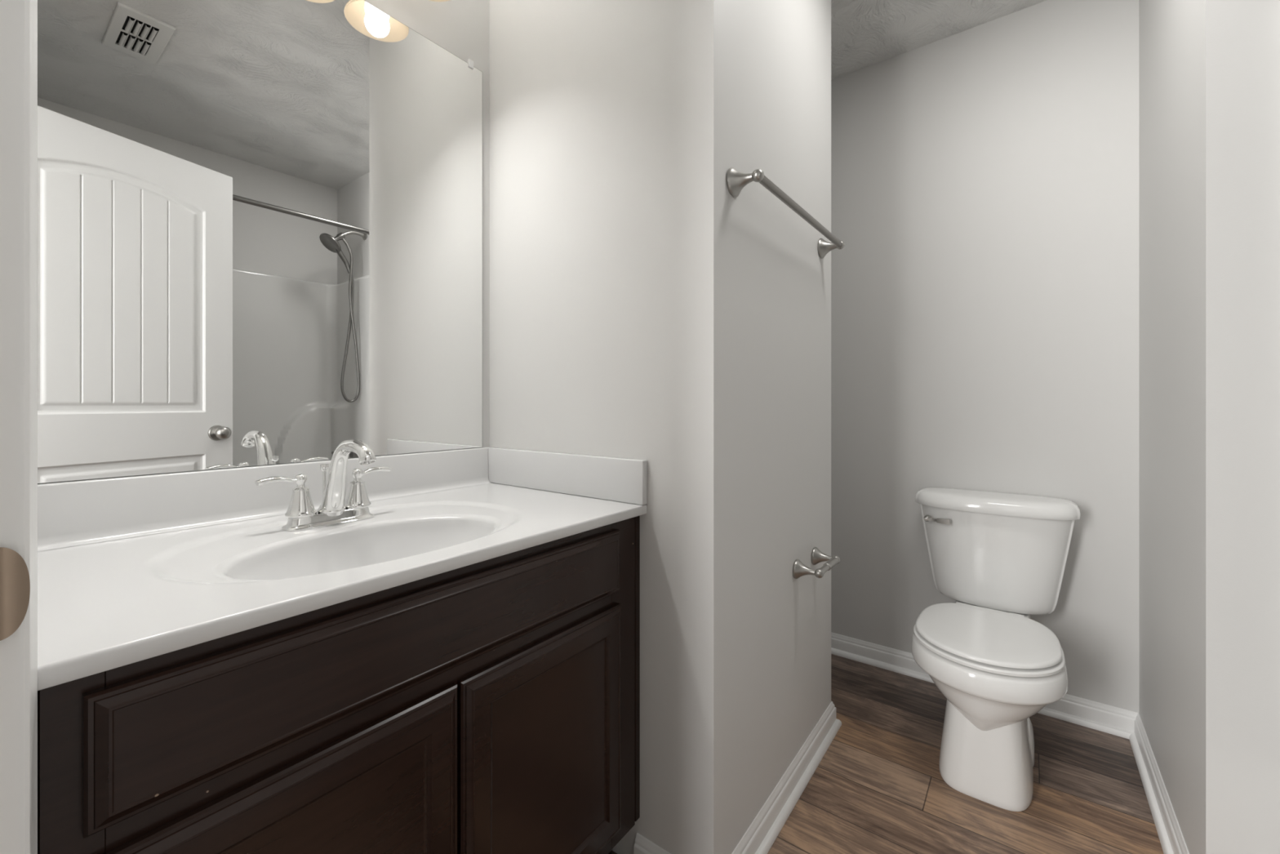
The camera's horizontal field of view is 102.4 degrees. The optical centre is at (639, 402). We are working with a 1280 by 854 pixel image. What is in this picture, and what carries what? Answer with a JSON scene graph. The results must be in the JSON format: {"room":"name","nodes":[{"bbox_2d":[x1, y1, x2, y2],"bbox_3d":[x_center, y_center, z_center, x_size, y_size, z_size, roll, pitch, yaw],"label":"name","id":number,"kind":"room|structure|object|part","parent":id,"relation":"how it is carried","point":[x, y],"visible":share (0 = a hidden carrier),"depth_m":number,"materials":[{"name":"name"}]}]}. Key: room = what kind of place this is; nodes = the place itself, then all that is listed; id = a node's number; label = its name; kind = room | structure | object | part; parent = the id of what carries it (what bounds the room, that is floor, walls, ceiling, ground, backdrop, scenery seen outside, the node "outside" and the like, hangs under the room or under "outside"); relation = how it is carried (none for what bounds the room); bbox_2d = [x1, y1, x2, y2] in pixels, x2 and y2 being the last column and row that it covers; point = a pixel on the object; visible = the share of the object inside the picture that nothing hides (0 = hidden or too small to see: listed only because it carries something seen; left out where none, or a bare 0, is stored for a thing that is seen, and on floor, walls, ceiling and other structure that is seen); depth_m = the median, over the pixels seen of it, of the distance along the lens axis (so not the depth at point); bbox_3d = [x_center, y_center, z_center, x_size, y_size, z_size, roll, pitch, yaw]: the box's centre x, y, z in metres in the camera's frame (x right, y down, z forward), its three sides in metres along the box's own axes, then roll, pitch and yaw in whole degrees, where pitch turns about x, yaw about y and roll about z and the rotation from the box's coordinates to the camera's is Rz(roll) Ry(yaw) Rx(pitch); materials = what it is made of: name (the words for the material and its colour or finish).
{"room":"bathroom","nodes":[
{"label":"bathroom","id":0,"kind":"room"},
{"bbox_2d":[40,0,489,484],"bbox_3d":[-0.751,-0.159,1.169,0.100,2.440,0.908,0,0,37],"label":"wall","id":1,"kind":"structure","parent":0,"point":[461,28],"depth_m":1.45,"materials":[{"name":"paint"}]},
{"bbox_2d":[37,0,482,484],"bbox_3d":[-0.715,-0.415,1.125,0.009,1.087,0.876,0,0,37],"label":"wall mirror","id":2,"kind":"object","parent":1,"relation":"attached to","point":[260,222],"visible":1,"depth_m":1.03,"materials":[{"name":"silver mirror"}]},
{"bbox_2d":[37,447,491,551],"bbox_3d":[-0.701,0.179,1.119,0.038,0.100,0.888,0,0,37],"label":"backsplash","id":3,"kind":"structure","parent":1,"relation":"attached to","point":[84,512],"depth_m":0.97,"materials":[{"name":"stone"}]},
{"bbox_2d":[428,0,449,1],"bbox_3d":[-0.625,-1.119,1.086,0.202,0.240,0.502,0,0,37],"label":"vanity light","id":4,"kind":"object","parent":1,"relation":"attached to","point":[428,0],"visible":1,"depth_m":1.28,"materials":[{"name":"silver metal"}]},
{"bbox_2d":[489,0,831,853],"bbox_3d":[0.055,-0.159,1.626,0.838,2.440,0.793,0,0,37],"label":"wall","id":5,"kind":"structure","parent":0,"point":[641,308],"depth_m":1.22,"materials":[{"name":"paint"}]},
{"bbox_2d":[634,701,841,853],"bbox_3d":[0.118,1.021,1.579,0.731,0.080,0.845,0,0,37],"label":"baseboard","id":6,"kind":"structure","parent":5,"relation":"attached to","point":[762,832],"depth_m":1.33,"materials":[{"name":"paint"}]},
{"bbox_2d":[726,167,844,258],"bbox_3d":[0.411,-0.480,1.343,0.072,0.062,0.662,0,0,37],"label":"towel bar","id":7,"kind":"object","parent":5,"relation":"attached to","point":[736,180],"visible":1,"depth_m":1.18,"materials":[{"name":"silver metal"}]},
{"bbox_3d":[0.231,-0.480,1.103,0.072,0.062,0.062,0,0,37],"label":"post","id":8,"kind":"part","parent":7,"relation":"part of","materials":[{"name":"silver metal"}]},
{"bbox_3d":[0.591,-0.480,1.582,0.072,0.062,0.062,0,0,37],"label":"post","id":9,"kind":"part","parent":7,"relation":"part of","materials":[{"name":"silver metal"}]},
{"bbox_2d":[792,546,839,578],"bbox_3d":[0.510,0.462,1.470,0.076,0.053,0.204,0,0,37],"label":"toilet paper holder","id":10,"kind":"object","parent":5,"relation":"attached to","point":[799,569],"visible":1,"depth_m":1.43,"materials":[{"name":"silver metal"}]},
{"bbox_3d":[0.464,0.462,1.410,0.076,0.053,0.053,0,0,37],"label":"post","id":11,"kind":"part","parent":10,"relation":"part of","materials":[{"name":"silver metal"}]},
{"bbox_3d":[0.555,0.462,1.530,0.076,0.053,0.053,0,0,37],"label":"post","id":12,"kind":"part","parent":10,"relation":"part of","materials":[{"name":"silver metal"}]},
{"bbox_2d":[611,653,1164,853],"bbox_3d":[-0.065,1.091,0.080,2.700,0.060,4.850,0,0,37],"label":"floor","id":13,"kind":"structure","parent":0,"point":[878,787],"depth_m":1.40,"materials":[{"name":"wood"}]},
{"bbox_2d":[37,515,639,853],"bbox_3d":[-0.481,0.656,0.965,0.560,0.808,0.907,0,0,37],"label":"vanity cabinet","id":14,"kind":"object","parent":13,"relation":"on","point":[492,705],"visible":0.72,"depth_m":0.70,"materials":[{"name":"brown wood"}]},
{"bbox_3d":[-0.395,0.670,0.630,0.020,0.481,0.390,0,0,37],"label":"cabinet door","id":15,"kind":"part","parent":14,"relation":"part of","materials":[{"name":"brown wood"}]},
{"bbox_2d":[37,447,646,690],"bbox_3d":[-0.484,0.244,0.967,0.568,0.230,0.906,0,0,37],"label":"vanity countertop","id":16,"kind":"structure","parent":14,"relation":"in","point":[133,569],"depth_m":0.85,"materials":[{"name":"stone"}]},
{"bbox_2d":[254,439,391,531],"bbox_3d":[-0.553,0.151,0.967,0.198,0.166,0.240,0,0,37],"label":"faucet","id":17,"kind":"object","parent":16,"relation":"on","point":[301,513],"visible":1,"depth_m":0.97,"materials":[{"name":"silver metal"}]},
{"bbox_3d":[-0.660,0.141,0.937,0.017,0.014,0.064,0,0,42],"label":"lever","id":18,"kind":"part","parent":17,"relation":"part of","materials":[{"name":"silver metal"}]},
{"bbox_3d":[-0.635,0.172,0.965,0.050,0.076,0.050,0,0,37],"label":"handle","id":19,"kind":"part","parent":17,"relation":"part of","materials":[{"name":"silver metal"}]},
{"bbox_3d":[-0.626,0.173,1.021,0.016,0.102,0.016,0,0,37],"label":"lift rod","id":20,"kind":"part","parent":17,"relation":"part of","materials":[{"name":"silver metal"}]},
{"bbox_3d":[-0.605,0.222,1.006,0.058,0.024,0.157,0,0,37],"label":"plate","id":21,"kind":"part","parent":17,"relation":"part of","materials":[{"name":"silver metal"}]},
{"bbox_3d":[-0.547,0.143,0.963,0.180,0.150,0.049,0,0,37],"label":"spout","id":22,"kind":"part","parent":17,"relation":"part of","materials":[{"name":"silver metal"}]},
{"bbox_3d":[-0.574,0.172,1.046,0.050,0.076,0.050,0,0,37],"label":"handle","id":23,"kind":"part","parent":17,"relation":"part of","materials":[{"name":"silver metal"}]},
{"bbox_3d":[-0.554,0.141,1.078,0.017,0.014,0.064,0,0,32],"label":"lever","id":24,"kind":"part","parent":17,"relation":"part of","materials":[{"name":"silver metal"}]},
{"bbox_2d":[211,514,502,580],"bbox_3d":[-0.442,0.294,0.879,0.293,0.130,0.453,0,0,37],"label":"basin","id":25,"kind":"object","parent":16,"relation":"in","point":[327,553],"depth_m":0.94,"materials":[{"name":"ceramic"}]},
{"bbox_2d":[487,447,647,505],"bbox_3d":[-0.216,0.179,1.322,0.569,0.099,0.018,0,0,37],"label":"side splash","id":26,"kind":"object","parent":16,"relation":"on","point":[605,477],"visible":0.88,"depth_m":1.27,"materials":[{"name":"stone"}]},
{"bbox_3d":[-0.158,0.670,0.946,0.020,0.481,0.389,0,0,37],"label":"cabinet door","id":27,"kind":"part","parent":14,"relation":"part of","materials":[{"name":"brown wood"}]},
{"bbox_2d":[911,487,1080,811],"bbox_3d":[1.068,0.688,1.582,0.462,0.745,0.678,0,0,37],"label":"toilet","id":28,"kind":"object","parent":13,"relation":"on","point":[1002,557],"visible":1,"depth_m":1.49,"materials":[{"name":"ceramic"}]},
{"bbox_3d":[1.033,0.407,1.792,0.082,0.021,0.038,0,0,37],"label":"flush lever","id":29,"kind":"part","parent":28,"relation":"part of","materials":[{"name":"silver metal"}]},
{"bbox_3d":[0.993,0.662,1.482,0.342,0.018,0.406,0,0,37],"label":"seat lid","id":30,"kind":"part","parent":28,"relation":"part of","materials":[{"name":"plastic"}]},
{"bbox_3d":[0.990,0.680,1.478,0.354,0.015,0.406,0,0,37],"label":"seat","id":31,"kind":"part","parent":28,"relation":"part of","materials":[{"name":"plastic"}]},
{"bbox_3d":[1.210,0.531,1.771,0.438,0.328,0.186,0,0,37],"label":"tank","id":32,"kind":"part","parent":28,"relation":"part of","materials":[{"name":"ceramic"}]},
{"bbox_3d":[1.208,0.341,1.768,0.462,0.050,0.212,0,0,37],"label":"tank lid","id":33,"kind":"part","parent":28,"relation":"part of","materials":[{"name":"ceramic"}]},
{"bbox_2d":[831,0,1046,79],"bbox_3d":[-0.065,-1.409,0.080,2.700,0.060,4.850,0,0,37],"label":"ceiling","id":34,"kind":"structure","parent":0,"point":[864,33],"depth_m":1.87,"materials":[{"name":"white paint"}]},
{"bbox_2d":[831,0,1138,712],"bbox_3d":[0.955,-0.159,2.160,1.635,2.440,0.100,0,0,37],"label":"wall","id":35,"kind":"structure","parent":0,"point":[984,177],"depth_m":1.86,"materials":[{"name":"paint"}]},
{"bbox_2d":[831,631,1189,853],"bbox_3d":[0.764,1.021,1.747,1.625,0.080,0.789,0,0,37],"label":"baseboard","id":36,"kind":"structure","parent":35,"relation":"attached to","point":[1125,723],"depth_m":1.66,"materials":[{"name":"paint"}]},
{"bbox_2d":[1138,0,1279,853],"bbox_3d":[1.738,-0.159,1.093,0.898,2.440,0.863,0,0,37],"label":"wall","id":37,"kind":"structure","parent":0,"point":[1209,70],"depth_m":1.02,"materials":[{"name":"paint"}]},
{"bbox_3d":[-0.088,-0.159,0.026,2.533,2.440,0.120,0,0,37],"label":"wall","id":38,"kind":"structure","parent":0,"visible":0},
{"bbox_2d":[0,0,37,853],"bbox_3d":[-0.237,0.014,0.146,0.813,2.094,0.136,0,0,37],"label":"door frame","id":39,"kind":"structure","parent":38,"relation":"attached to","point":[18,18],"depth_m":0.41,"materials":[{"name":"paint"}]},
{"bbox_3d":[-0.507,0.147,0.385,0.066,0.072,0.007,0,0,-44],"label":"strike plate","id":40,"kind":"part","parent":39,"relation":"part of","materials":[{"name":"brown metal"}]}
]}

